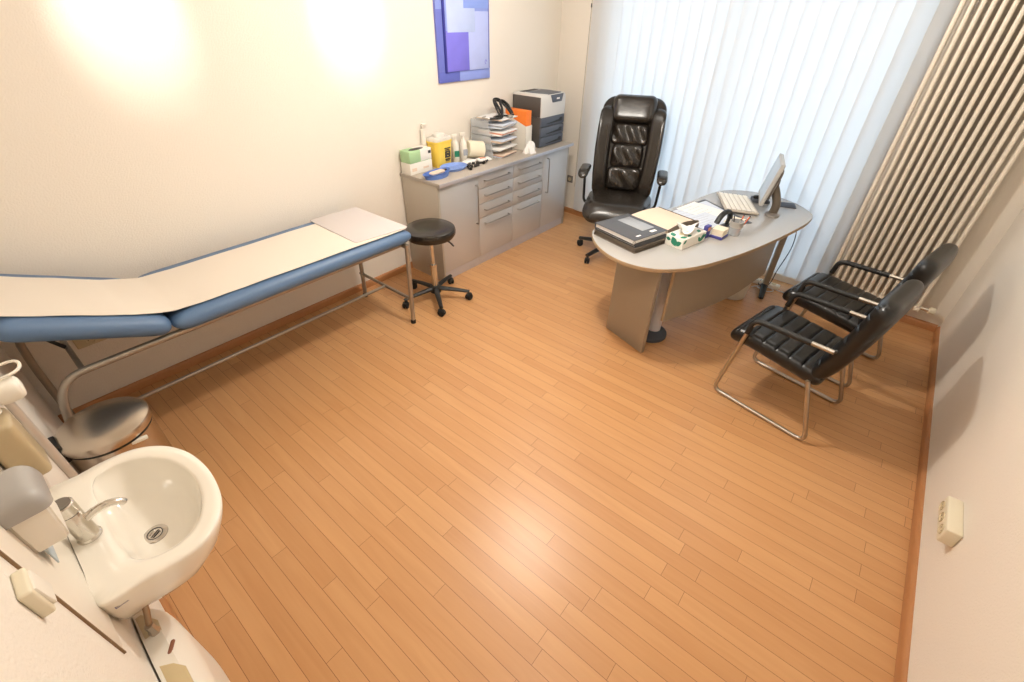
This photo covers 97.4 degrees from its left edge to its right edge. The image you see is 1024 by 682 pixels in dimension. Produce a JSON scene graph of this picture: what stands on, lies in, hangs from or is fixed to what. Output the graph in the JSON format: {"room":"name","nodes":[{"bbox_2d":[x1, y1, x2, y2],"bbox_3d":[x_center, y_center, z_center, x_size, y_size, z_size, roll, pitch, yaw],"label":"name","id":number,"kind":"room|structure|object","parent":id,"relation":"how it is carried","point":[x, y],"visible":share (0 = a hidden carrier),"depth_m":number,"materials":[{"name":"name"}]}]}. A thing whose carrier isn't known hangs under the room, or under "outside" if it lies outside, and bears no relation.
{"room":"examination room","nodes":[
{"label":"examination room","id":0,"kind":"room"},
{"bbox_2d":[0,408,51,474],"bbox_3d":[-1.181,0.242,1.061,0.100,0.180,0.062,27,43,30],"label":"bottle","id":1,"kind":"object","parent":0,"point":[18,447],"depth_m":1.04,"materials":[{"name":"beige plastic"}]},
{"bbox_2d":[0,347,164,681],"bbox_3d":[-1.186,0.228,0.827,4.400,2.620,0.200,27,43,30],"label":"wall","id":2,"kind":"structure","parent":0,"point":[59,646],"depth_m":0.81,"materials":[{"name":"beige paint"}]},
{"bbox_2d":[0,360,51,474],"bbox_3d":[-1.177,0.195,1.071,0.158,0.244,0.138,27,43,30],"label":"soap dispenser","id":3,"kind":"object","parent":2,"relation":"attached to","point":[18,447],"visible":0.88,"depth_m":1.04,"materials":[{"name":"beige plastic"}]},
{"bbox_2d":[10,568,56,617],"bbox_3d":[-0.807,0.424,0.763,0.064,0.072,0.026,27,43,30],"label":"light switch","id":4,"kind":"object","parent":2,"relation":"attached to","point":[33,591],"visible":1,"depth_m":0.75,"materials":[{"name":"beige plastic"}]},
{"bbox_2d":[0,465,69,562],"bbox_3d":[-0.977,0.357,0.932,0.130,0.212,0.073,27,43,30],"label":"dispenser","id":5,"kind":"object","parent":2,"relation":"attached to","point":[28,509],"visible":1,"depth_m":0.88,"materials":[{"name":"white plastic"}]},
{"bbox_2d":[44,545,58,562],"bbox_3d":[-0.990,0.432,0.955,0.070,0.065,0.003,27,43,30],"label":"paper towel","id":6,"kind":"object","parent":5,"relation":"hanging from","point":[50,550],"depth_m":0.95,"materials":[{"name":"white paper"}]},
{"bbox_2d":[4,402,78,478],"bbox_3d":[-1.706,-0.013,1.361,0.032,2.240,0.032,27,43,30],"label":"trim","id":7,"kind":"structure","parent":2,"relation":"attached to","point":[18,413],"depth_m":1.63,"materials":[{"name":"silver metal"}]},
{"bbox_2d":[0,405,123,648],"bbox_3d":[-1.281,-0.100,0.852,1.065,1.485,0.004,27,43,30],"label":"backsplash","id":8,"kind":"structure","parent":2,"relation":"attached to","point":[66,577],"depth_m":0.96,"materials":[{"name":"beige"}]},
{"bbox_2d":[0,550,126,653],"bbox_3d":[-0.869,0.109,0.583,0.004,1.490,0.005,27,43,30],"label":"trim","id":9,"kind":"structure","parent":2,"relation":"attached to","point":[7,558],"depth_m":0.91,"materials":[{"name":"brown"}]},
{"bbox_2d":[49,446,222,619],"bbox_3d":[-1.042,0.523,1.317,0.517,0.172,0.335,27,43,30],"label":"washbasin","id":10,"kind":"object","parent":2,"relation":"attached to","point":[148,546],"visible":0.92,"depth_m":1.28,"materials":[{"name":"white ceramic"}]},
{"bbox_2d":[55,497,127,544],"bbox_3d":[-1.078,0.441,1.163,0.134,0.140,0.054,-25,43,-31],"label":"tap","id":11,"kind":"object","parent":10,"relation":"on","point":[80,524],"visible":0.81,"depth_m":1.15,"materials":[{"name":"silver metal"}]},
{"bbox_2d":[159,596,181,624],"bbox_3d":[-0.712,1.424,1.374,2.900,0.058,0.017,27,43,30],"label":"baseboard","id":12,"kind":"structure","parent":2,"relation":"attached to","point":[167,607],"depth_m":1.81,"materials":[{"name":"brown wood"}]},
{"bbox_2d":[133,605,229,681],"bbox_3d":[-0.867,0.921,1.228,0.500,0.435,0.078,27,43,30],"label":"water heater","id":13,"kind":"object","parent":2,"relation":"attached to","point":[175,654],"visible":0.93,"depth_m":1.20,"materials":[{"name":"white plastic"}]},
{"bbox_2d":[0,0,562,415],"bbox_3d":[-1.092,-1.753,3.525,0.200,2.620,5.800,27,43,30],"label":"wall","id":14,"kind":"structure","parent":0,"point":[138,138],"depth_m":2.69,"materials":[{"name":"beige paint"}]},
{"bbox_2d":[72,339,105,348],"bbox_3d":[-2.436,-0.009,2.597,0.016,0.070,0.140,27,43,30],"label":"wall socket","id":15,"kind":"object","parent":14,"relation":"attached to","point":[79,344],"visible":0.59,"depth_m":2.58,"materials":[{"name":"beige plastic"}]},
{"bbox_2d":[85,339,94,342],"bbox_3d":[-2.431,-0.007,2.594,0.004,0.043,0.043,27,43,30],"label":"outlet","id":16,"kind":"object","parent":15,"relation":"attached to","point":[87,340],"depth_m":2.60,"materials":[{"name":"beige plastic"}]},
{"bbox_2d":[58,261,412,422],"bbox_3d":[-1.798,-0.136,3.470,0.017,0.058,2.660,27,43,30],"label":"baseboard","id":17,"kind":"structure","parent":14,"relation":"attached to","point":[149,380],"depth_m":3.24,"materials":[{"name":"brown wood"}]},
{"bbox_2d":[433,0,489,83],"bbox_3d":[-0.396,-2.626,3.683,0.038,0.860,0.620,27,43,30],"label":"wall picture","id":18,"kind":"object","parent":14,"relation":"attached to","point":[461,26],"visible":1,"depth_m":3.73,"materials":[{"name":"paper"}]},
{"bbox_2d":[564,206,583,217],"bbox_3d":[0.675,-1.625,5.558,0.534,0.058,0.017,30,45,33],"label":"baseboard","id":19,"kind":"structure","parent":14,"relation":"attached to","point":[566,209],"depth_m":5.50,"materials":[{"name":"brown wood"}]},
{"bbox_2d":[125,211,933,681],"bbox_3d":[0.476,0.139,3.286,4.600,0.100,5.800,27,43,30],"label":"floor","id":20,"kind":"structure","parent":0,"point":[501,486],"depth_m":2.31,"materials":[{"name":"brown wood"}]},
{"bbox_2d":[47,396,172,472],"bbox_3d":[-1.764,0.568,2.090,0.349,0.560,0.352,-3,37,-6],"label":"pedal bin","id":21,"kind":"object","parent":20,"relation":"on","point":[101,431],"visible":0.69,"depth_m":1.91,"materials":[{"name":"silver metal"}]},
{"bbox_2d":[0,207,415,421],"bbox_3d":[-1.630,-0.248,2.827,0.690,1.006,2.101,27,43,30],"label":"examination table","id":22,"kind":"object","parent":20,"relation":"on","point":[190,295],"visible":0.98,"depth_m":2.42,"materials":[{"name":"blue plastic"}]},
{"bbox_2d":[0,274,171,342],"bbox_3d":[-2.108,-0.171,2.163,0.685,0.314,0.555,27,43,30],"label":"cushion","id":23,"kind":"object","parent":22,"relation":"on","point":[33,308],"depth_m":2.06,"materials":[{"name":"blue leather"}]},
{"bbox_2d":[138,222,410,328],"bbox_3d":[-1.447,-0.536,2.890,0.685,0.115,1.530,27,43,30],"label":"seat cushion","id":24,"kind":"object","parent":22,"relation":"on","point":[195,293],"depth_m":2.67,"materials":[{"name":"blue leather"}]},
{"bbox_2d":[402,218,472,316],"bbox_3d":[-0.636,-0.643,3.686,0.594,0.654,0.571,12,38,15],"label":"stool","id":25,"kind":"object","parent":20,"relation":"on","point":[430,232],"visible":0.94,"depth_m":3.54,"materials":[{"name":"black leather"}]},
{"bbox_2d":[401,176,479,281],"bbox_3d":[-0.608,-1.061,4.086,0.482,0.855,0.470,27,43,30],"label":"base cabinet","id":26,"kind":"object","parent":20,"relation":"on","point":[457,203],"visible":0.83,"depth_m":3.94,"materials":[{"name":"beige"}]},
{"bbox_2d":[478,165,512,263],"bbox_3d":[-0.304,-1.275,4.385,0.482,0.854,0.482,27,43,30],"label":"base cabinet","id":27,"kind":"object","parent":20,"relation":"on","point":[495,187],"visible":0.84,"depth_m":4.25,"materials":[{"name":"beige"}]},
{"bbox_2d":[511,155,543,247],"bbox_3d":[0.003,-1.491,4.686,0.482,0.854,0.480,27,43,30],"label":"base cabinet","id":28,"kind":"object","parent":20,"relation":"on","point":[527,175],"visible":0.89,"depth_m":4.55,"materials":[{"name":"beige"}]},
{"bbox_2d":[400,141,573,187],"bbox_3d":[-0.149,-1.745,4.279,0.492,0.029,1.923,27,43,30],"label":"countertop","id":29,"kind":"structure","parent":28,"relation":"on","point":[496,163],"depth_m":4.00,"materials":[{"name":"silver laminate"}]},
{"bbox_2d":[401,159,432,175],"bbox_3d":[-0.804,-1.481,3.804,0.121,0.090,0.240,27,43,30],"label":"glove box","id":30,"kind":"object","parent":29,"relation":"on","point":[426,165],"visible":0.88,"depth_m":3.75,"materials":[{"name":"white cardboard"}]},
{"bbox_2d":[400,145,430,163],"bbox_3d":[-0.801,-1.554,3.748,0.118,0.094,0.238,25,43,29],"label":"glove box","id":31,"kind":"object","parent":30,"relation":"on","point":[411,155],"visible":1,"depth_m":3.70,"materials":[{"name":"green cardboard"}]},
{"bbox_2d":[420,122,426,145],"bbox_3d":[-0.743,-1.678,3.856,0.044,0.347,0.072,27,43,30],"label":"dispenser bottle","id":32,"kind":"object","parent":29,"relation":"on","point":[423,138],"visible":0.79,"depth_m":3.79,"materials":[{"name":"white plastic"}]},
{"bbox_2d":[423,167,449,179],"bbox_3d":[-0.606,-1.369,3.697,0.144,0.042,0.299,22,41,26],"label":"dish","id":33,"kind":"object","parent":29,"relation":"on","point":[445,174],"visible":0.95,"depth_m":3.66,"materials":[{"name":"blue plastic"}]},
{"bbox_2d":[429,168,446,175],"bbox_3d":[-0.604,-1.390,3.696,0.050,0.024,0.180,24,42,28],"label":"packet","id":34,"kind":"object","parent":33,"relation":"in","point":[439,171],"visible":0.99,"depth_m":3.67,"materials":[{"name":"beige paper"}]},
{"bbox_2d":[426,132,451,167],"bbox_3d":[-0.630,-1.666,3.915,0.142,0.262,0.212,24,42,28],"label":"sharps container","id":35,"kind":"object","parent":29,"relation":"on","point":[440,143],"visible":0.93,"depth_m":3.86,"materials":[{"name":"yellow plastic"}]},
{"bbox_2d":[445,147,450,160],"bbox_3d":[-0.561,-1.630,3.922,0.010,0.108,0.067,24,42,28],"label":"print","id":36,"kind":"object","parent":35,"relation":"attached to","point":[447,149],"depth_m":3.93,"materials":[{"name":"yellow"}]},
{"bbox_2d":[440,162,466,171],"bbox_3d":[-0.505,-1.504,3.896,0.202,0.026,0.264,27,43,30],"label":"round tray","id":37,"kind":"object","parent":29,"relation":"on","point":[454,166],"visible":0.83,"depth_m":3.94,"materials":[{"name":"blue plastic"}]},
{"bbox_2d":[451,134,459,161],"bbox_3d":[-0.506,-1.726,4.022,0.066,0.235,0.063,-14,39,-20],"label":"spray bottle","id":38,"kind":"object","parent":29,"relation":"on","point":[455,146],"visible":0.97,"depth_m":4.00,"materials":[{"name":"white plastic"}]},
{"bbox_2d":[459,132,467,160],"bbox_3d":[-0.440,-1.756,4.061,0.066,0.240,0.063,-24,43,-30],"label":"spray bottle","id":39,"kind":"object","parent":29,"relation":"on","point":[463,145],"visible":0.92,"depth_m":4.05,"materials":[{"name":"white plastic"}]},
{"bbox_2d":[463,158,476,163],"bbox_3d":[-0.389,-1.618,4.055,0.090,0.025,0.150,14,38,17],"label":"packet","id":40,"kind":"object","parent":29,"relation":"on","point":[467,160],"visible":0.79,"depth_m":4.04,"materials":[{"name":"white paper"}]},
{"bbox_2d":[466,140,485,157],"bbox_3d":[-0.339,-1.767,4.146,0.165,0.160,0.144,-15,39,-20],"label":"roll","id":41,"kind":"object","parent":29,"relation":"on","point":[476,149],"visible":0.84,"depth_m":4.09,"materials":[{"name":"beige paper"}]},
{"bbox_2d":[476,156,491,161],"bbox_3d":[-0.259,-1.672,4.132,0.140,0.025,0.080,-17,40,-22],"label":"packet","id":42,"kind":"object","parent":29,"relation":"on","point":[480,159],"visible":0.93,"depth_m":4.11,"materials":[{"name":"white paper"}]},
{"bbox_2d":[504,113,531,150],"bbox_3d":[0.058,-2.075,4.447,0.270,0.310,0.100,27,43,30],"label":"magazine file","id":43,"kind":"object","parent":29,"relation":"on","point":[523,133],"visible":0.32,"depth_m":4.40,"materials":[{"name":"white cardboard"}]},
{"bbox_2d":[505,107,531,125],"bbox_3d":[0.060,-2.092,4.434,0.262,0.345,0.082,27,43,30],"label":"folder","id":44,"kind":"object","parent":43,"relation":"in","point":[523,116],"visible":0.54,"depth_m":4.31,"materials":[{"name":"orange cardboard"}]},
{"bbox_2d":[523,141,535,153],"bbox_3d":[0.189,-1.891,4.372,0.119,0.106,0.201,27,43,30],"label":"ball","id":45,"kind":"object","parent":29,"relation":"on","point":[530,146],"visible":1,"depth_m":4.34,"materials":[{"name":"white paper"}]},
{"bbox_2d":[513,88,565,147],"bbox_3d":[0.274,-2.287,4.604,0.372,0.472,0.403,27,43,30],"label":"printer","id":46,"kind":"object","parent":29,"relation":"on","point":[547,107],"visible":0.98,"depth_m":4.45,"materials":[{"name":"grey plastic"}]},
{"bbox_3d":[-0.168,-1.940,4.255,0.300,0.313,0.320,22,41,26],"label":"tray","id":47,"kind":"object","parent":29,"relation":"on","visible":0},
{"bbox_2d":[476,120,516,128],"bbox_3d":[-0.138,-2.020,4.175,0.295,0.035,0.271,20,41,24],"label":"bundle","id":48,"kind":"object","parent":47,"relation":"in","point":[485,123],"visible":0.83,"depth_m":4.11,"materials":[{"name":"white paper"}]},
{"bbox_2d":[476,127,516,136],"bbox_3d":[-0.141,-1.968,4.210,0.295,0.035,0.258,21,41,25],"label":"bundle","id":49,"kind":"object","parent":47,"relation":"in","point":[488,131],"visible":0.81,"depth_m":4.14,"materials":[{"name":"white paper"}]},
{"bbox_2d":[476,113,516,121],"bbox_3d":[-0.139,-2.062,4.142,0.295,0.017,0.264,22,41,26],"label":"bundle","id":50,"kind":"object","parent":47,"relation":"in","point":[489,115],"visible":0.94,"depth_m":4.11,"materials":[{"name":"white paper"}]},
{"bbox_2d":[482,97,513,119],"bbox_3d":[-0.119,-2.092,4.045,0.213,0.141,0.360,27,43,30],"label":"stethoscope","id":51,"kind":"object","parent":50,"relation":"on","point":[504,103],"visible":1,"depth_m":4.04,"materials":[{"name":"black plastic"}]},
{"bbox_2d":[477,135,516,143],"bbox_3d":[-0.142,-1.915,4.249,0.295,0.026,0.257,22,41,26],"label":"bundle","id":52,"kind":"object","parent":47,"relation":"in","point":[488,138],"visible":0.78,"depth_m":4.19,"materials":[{"name":"beige paper"}]},
{"bbox_2d":[485,142,516,150],"bbox_3d":[-0.143,-1.862,4.287,0.295,0.021,0.265,21,41,25],"label":"bundle","id":53,"kind":"object","parent":47,"relation":"in","point":[488,145],"visible":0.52,"depth_m":4.24,"materials":[{"name":"white paper"}]},
{"bbox_2d":[485,149,516,157],"bbox_3d":[-0.142,-1.815,4.325,0.295,0.023,0.256,21,41,25],"label":"bundle","id":54,"kind":"object","parent":47,"relation":"in","point":[500,154],"visible":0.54,"depth_m":4.26,"materials":[{"name":"white paper"}]},
{"bbox_2d":[539,147,568,233],"bbox_3d":[0.301,-1.701,4.979,0.482,0.855,0.455,27,43,30],"label":"base cabinet","id":55,"kind":"object","parent":20,"relation":"on","point":[555,164],"visible":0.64,"depth_m":4.86,"materials":[{"name":"beige laminate"}]},
{"bbox_2d":[577,94,667,263],"bbox_3d":[1.049,-1.523,4.302,0.808,1.392,0.880,10,37,12],"label":"office chair","id":56,"kind":"object","parent":20,"relation":"on","point":[631,128],"visible":0.87,"depth_m":4.22,"materials":[{"name":"black leather"}]},
{"bbox_2d":[606,166,640,190],"bbox_3d":[1.086,-1.592,4.408,0.330,0.221,0.165,10,37,12],"label":"cushion","id":57,"kind":"object","parent":56,"relation":"on","point":[618,178],"depth_m":4.35,"materials":[{"name":"black leather"}]},
{"bbox_2d":[610,143,643,167],"bbox_3d":[1.102,-1.778,4.330,0.297,0.218,0.162,10,37,12],"label":"cushion","id":58,"kind":"object","parent":56,"relation":"on","point":[622,155],"depth_m":4.28,"materials":[{"name":"black leather"}]},
{"bbox_2d":[611,122,649,145],"bbox_3d":[1.122,-1.961,4.269,0.352,0.196,0.166,10,37,12],"label":"cushion","id":59,"kind":"object","parent":56,"relation":"on","point":[622,133],"depth_m":4.22,"materials":[{"name":"black leather"}]},
{"bbox_2d":[592,190,812,352],"bbox_3d":[1.480,-0.576,3.574,2.049,0.740,0.860,-22,42,-28],"label":"office desk","id":60,"kind":"object","parent":20,"relation":"on","point":[664,282],"visible":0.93,"depth_m":3.19,"materials":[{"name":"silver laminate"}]},
{"bbox_2d":[594,229,665,253],"bbox_3d":[0.819,-0.725,3.105,0.330,0.036,0.380,-22,42,-28],"label":"ring binder","id":61,"kind":"object","parent":60,"relation":"on","point":[629,248],"visible":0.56,"depth_m":3.00,"materials":[{"name":"brown"}]},
{"bbox_2d":[595,228,665,247],"bbox_3d":[0.817,-0.749,3.094,0.320,0.014,0.370,-22,42,-28],"label":"ring binder","id":62,"kind":"object","parent":61,"relation":"on","point":[664,236],"visible":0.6,"depth_m":2.98,"materials":[{"name":"grey"}]},
{"bbox_2d":[595,214,667,245],"bbox_3d":[0.807,-0.768,3.077,0.338,0.036,0.366,-22,42,-28],"label":"ring binder","id":63,"kind":"object","parent":62,"relation":"on","point":[633,230],"visible":1,"depth_m":3.04,"materials":[{"name":"grey"}]},
{"bbox_2d":[632,207,698,233],"bbox_3d":[1.104,-0.875,3.265,0.333,0.088,0.368,-22,42,-28],"label":"document folder","id":64,"kind":"object","parent":60,"relation":"on","point":[659,216],"visible":0.49,"depth_m":3.22,"materials":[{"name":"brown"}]},
{"bbox_2d":[665,222,706,249],"bbox_3d":[1.182,-0.733,3.039,0.270,0.136,0.136,-24,43,-30],"label":"tissue box","id":65,"kind":"object","parent":60,"relation":"on","point":[682,238],"visible":1,"depth_m":3.01,"materials":[{"name":"white cardboard"}]},
{"bbox_2d":[666,230,705,245],"bbox_3d":[1.183,-0.709,3.055,0.270,0.062,0.132,-24,43,-30],"label":"print","id":66,"kind":"object","parent":65,"relation":"attached to","point":[677,237],"depth_m":3.01,"materials":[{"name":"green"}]},
{"bbox_2d":[704,224,711,237],"bbox_3d":[1.354,-0.763,3.128,0.052,0.085,0.031,-28,45,-33],"label":"box","id":67,"kind":"object","parent":60,"relation":"on","point":[707,227],"visible":0.76,"depth_m":3.10,"materials":[{"name":"blue"}]},
{"bbox_2d":[672,199,751,227],"bbox_3d":[1.413,-0.983,3.497,0.633,0.004,0.545,-11,38,-16],"label":"desk mat","id":68,"kind":"object","parent":60,"relation":"on","point":[704,199],"visible":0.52,"depth_m":3.62,"materials":[{"name":"grey"}]},
{"bbox_2d":[673,201,735,218],"bbox_3d":[1.422,-0.985,3.495,0.560,0.001,0.486,-10,38,-14],"label":"paper sheet","id":69,"kind":"object","parent":68,"relation":"on","point":[707,203],"visible":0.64,"depth_m":3.54,"materials":[{"name":"white paper"}]},
{"bbox_2d":[676,202,722,215],"bbox_3d":[1.505,-1.034,3.562,0.260,0.001,0.300,-26,44,-31],"label":"paper sheet","id":70,"kind":"object","parent":69,"relation":"on","point":[695,208],"visible":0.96,"depth_m":3.58,"materials":[{"name":"white paper"}]},
{"bbox_2d":[688,212,725,229],"bbox_3d":[1.451,-0.905,3.382,0.310,0.001,0.230,-21,42,-27],"label":"paper sheet","id":71,"kind":"object","parent":69,"relation":"on","point":[705,218],"visible":0.66,"depth_m":3.40,"materials":[{"name":"white paper"}]},
{"bbox_2d":[709,225,728,239],"bbox_3d":[1.450,-0.760,3.145,0.090,0.063,0.110,31,46,34],"label":"box","id":72,"kind":"object","parent":60,"relation":"on","point":[719,232],"visible":1,"depth_m":3.12,"materials":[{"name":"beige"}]},
{"bbox_2d":[713,209,732,227],"bbox_3d":[1.532,-0.882,3.255,0.194,0.132,0.042,-23,43,-29],"label":"stapler","id":73,"kind":"object","parent":60,"relation":"on","point":[728,212],"visible":0.8,"depth_m":3.22,"materials":[{"name":"black plastic"}]},
{"bbox_2d":[729,218,744,228],"bbox_3d":[1.574,-0.797,3.167,0.091,0.100,0.091,27,43,30],"label":"pen cup","id":74,"kind":"object","parent":60,"relation":"on","point":[736,224],"visible":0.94,"depth_m":3.13,"materials":[{"name":"white plastic"}]},
{"bbox_2d":[717,192,758,214],"bbox_3d":[1.836,-1.126,3.669,0.255,0.037,0.420,8,37,9],"label":"keyboard","id":75,"kind":"object","parent":60,"relation":"on","point":[734,202],"visible":0.99,"depth_m":3.63,"materials":[{"name":"beige plastic"}]},
{"bbox_2d":[750,195,769,203],"bbox_3d":[2.072,-1.188,3.751,0.136,0.063,0.100,8,37,9],"label":"telephone","id":76,"kind":"object","parent":60,"relation":"on","point":[755,198],"visible":0.44,"depth_m":3.72,"materials":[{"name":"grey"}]},
{"bbox_2d":[759,153,785,217],"bbox_3d":[2.030,-1.190,3.461,0.179,0.398,0.375,15,39,19],"label":"monitor","id":77,"kind":"object","parent":60,"relation":"on","point":[770,186],"visible":1,"depth_m":3.43,"materials":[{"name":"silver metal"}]},
{"bbox_2d":[758,232,796,284],"bbox_3d":[2.336,-0.780,3.901,0.160,0.701,0.067,10,37,12],"label":"power cable","id":78,"kind":"object","parent":60,"relation":"hanging from","point":[796,232],"visible":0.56,"depth_m":3.96,"materials":[{"name":"grey plastic"}]},
{"bbox_2d":[780,202,795,208],"bbox_3d":[2.252,-1.121,3.705,0.150,0.004,0.130,13,38,16],"label":"mouse pad","id":79,"kind":"object","parent":60,"relation":"on","point":[783,204],"visible":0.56,"depth_m":3.69,"materials":[{"name":"grey"}]},
{"bbox_2d":[726,284,750,299],"bbox_3d":[1.942,-0.529,3.902,0.292,0.288,0.292,27,43,30],"label":"waste bin","id":80,"kind":"object","parent":20,"relation":"on","point":[741,294],"visible":0.12,"depth_m":3.87,"materials":[{"name":"beige"}]},
{"bbox_2d":[753,278,779,289],"bbox_3d":[2.282,-0.550,4.146,0.340,0.044,0.056,30,45,33],"label":"power strip","id":81,"kind":"object","parent":20,"relation":"on","point":[772,285],"visible":0.38,"depth_m":4.08,"materials":[{"name":"white plastic"}]},
{"bbox_2d":[714,279,923,440],"bbox_3d":[1.721,-0.001,2.635,0.533,0.929,0.673,-25,43,-31],"label":"chair","id":82,"kind":"object","parent":20,"relation":"on","point":[813,353],"visible":1,"depth_m":2.54,"materials":[{"name":"black leather"}]},
{"bbox_2d":[782,243,957,386],"bbox_3d":[2.269,-0.271,3.016,0.533,0.929,0.673,-24,43,-30],"label":"chair","id":83,"kind":"object","parent":20,"relation":"on","point":[824,286],"visible":0.65,"depth_m":2.95,"materials":[{"name":"black leather"}]},
{"bbox_2d":[557,0,1023,326],"bbox_3d":[2.017,-2.004,3.942,4.569,2.620,0.240,30,45,33],"label":"wall","id":84,"kind":"structure","parent":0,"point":[1006,203],"depth_m":3.22,"materials":[{"name":"beige paint"}]},
{"bbox_2d":[567,175,572,182],"bbox_3d":[0.686,-1.921,5.335,0.080,0.080,0.016,30,45,33],"label":"wall socket","id":85,"kind":"object","parent":84,"relation":"attached to","point":[569,177],"visible":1,"depth_m":5.33,"materials":[{"name":"brown"}]},
{"bbox_2d":[573,0,959,281],"bbox_3d":[1.730,-1.982,3.978,2.739,2.385,0.094,29,45,33],"label":"vertical blind","id":86,"kind":"object","parent":84,"relation":"attached to","point":[742,84],"visible":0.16,"depth_m":3.66,"materials":[{"name":"white fabric"}]},
{"bbox_2d":[815,1,940,272],"bbox_3d":[1.896,-2.020,4.080,2.450,2.360,0.070,30,45,33],"label":"window","id":87,"kind":"structure","parent":84,"relation":"attached to","point":[940,1],"depth_m":3.32,"materials":[{"name":"white plastic"}]},
{"bbox_2d":[899,315,937,331],"bbox_3d":[3.019,-0.282,3.787,0.885,0.058,0.017,30,45,33],"label":"baseboard","id":88,"kind":"structure","parent":84,"relation":"attached to","point":[914,321],"depth_m":3.60,"materials":[{"name":"brown wood"}]},
{"bbox_2d":[832,0,1023,314],"bbox_3d":[2.993,-1.229,3.039,0.758,2.152,0.143,29,45,33],"label":"radiator","id":89,"kind":"object","parent":84,"relation":"attached to","point":[973,4],"visible":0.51,"depth_m":2.99,"materials":[{"name":"beige metal"}]},
{"bbox_2d":[907,207,1023,681],"bbox_3d":[2.114,-0.146,1.416,0.200,2.620,5.800,27,43,30],"label":"wall","id":90,"kind":"structure","parent":0,"point":[968,625],"depth_m":1.81,"materials":[{"name":"beige paint"}]},
{"bbox_2d":[894,326,939,681],"bbox_3d":[1.867,0.946,2.087,0.017,0.058,4.625,27,43,30],"label":"baseboard","id":91,"kind":"structure","parent":90,"relation":"attached to","point":[905,632],"depth_m":2.11,"materials":[{"name":"brown wood"}]},
{"bbox_2d":[936,496,963,546],"bbox_3d":[1.736,0.712,1.747,0.056,0.178,0.323,27,43,30],"label":"wall socket","id":92,"kind":"object","parent":90,"relation":"attached to","point":[950,521],"visible":1,"depth_m":1.75,"materials":[{"name":"beige plastic"}]},
{"bbox_2d":[937,524,944,533],"bbox_3d":[1.718,0.752,1.802,0.004,0.043,0.043,27,43,30],"label":"outlet","id":93,"kind":"object","parent":92,"relation":"attached to","point":[941,527],"depth_m":1.80,"materials":[{"name":"grey plastic"}]},
{"bbox_2d":[938,512,944,521],"bbox_3d":[1.762,0.721,1.845,0.004,0.043,0.043,27,43,30],"label":"outlet","id":94,"kind":"object","parent":92,"relation":"attached to","point":[941,517],"depth_m":1.85,"materials":[{"name":"grey plastic"}]},
{"bbox_2d":[939,501,945,509],"bbox_3d":[1.805,0.690,1.888,0.004,0.043,0.043,27,43,30],"label":"outlet","id":95,"kind":"object","parent":92,"relation":"attached to","point":[942,506],"depth_m":1.88,"materials":[{"name":"grey plastic"}]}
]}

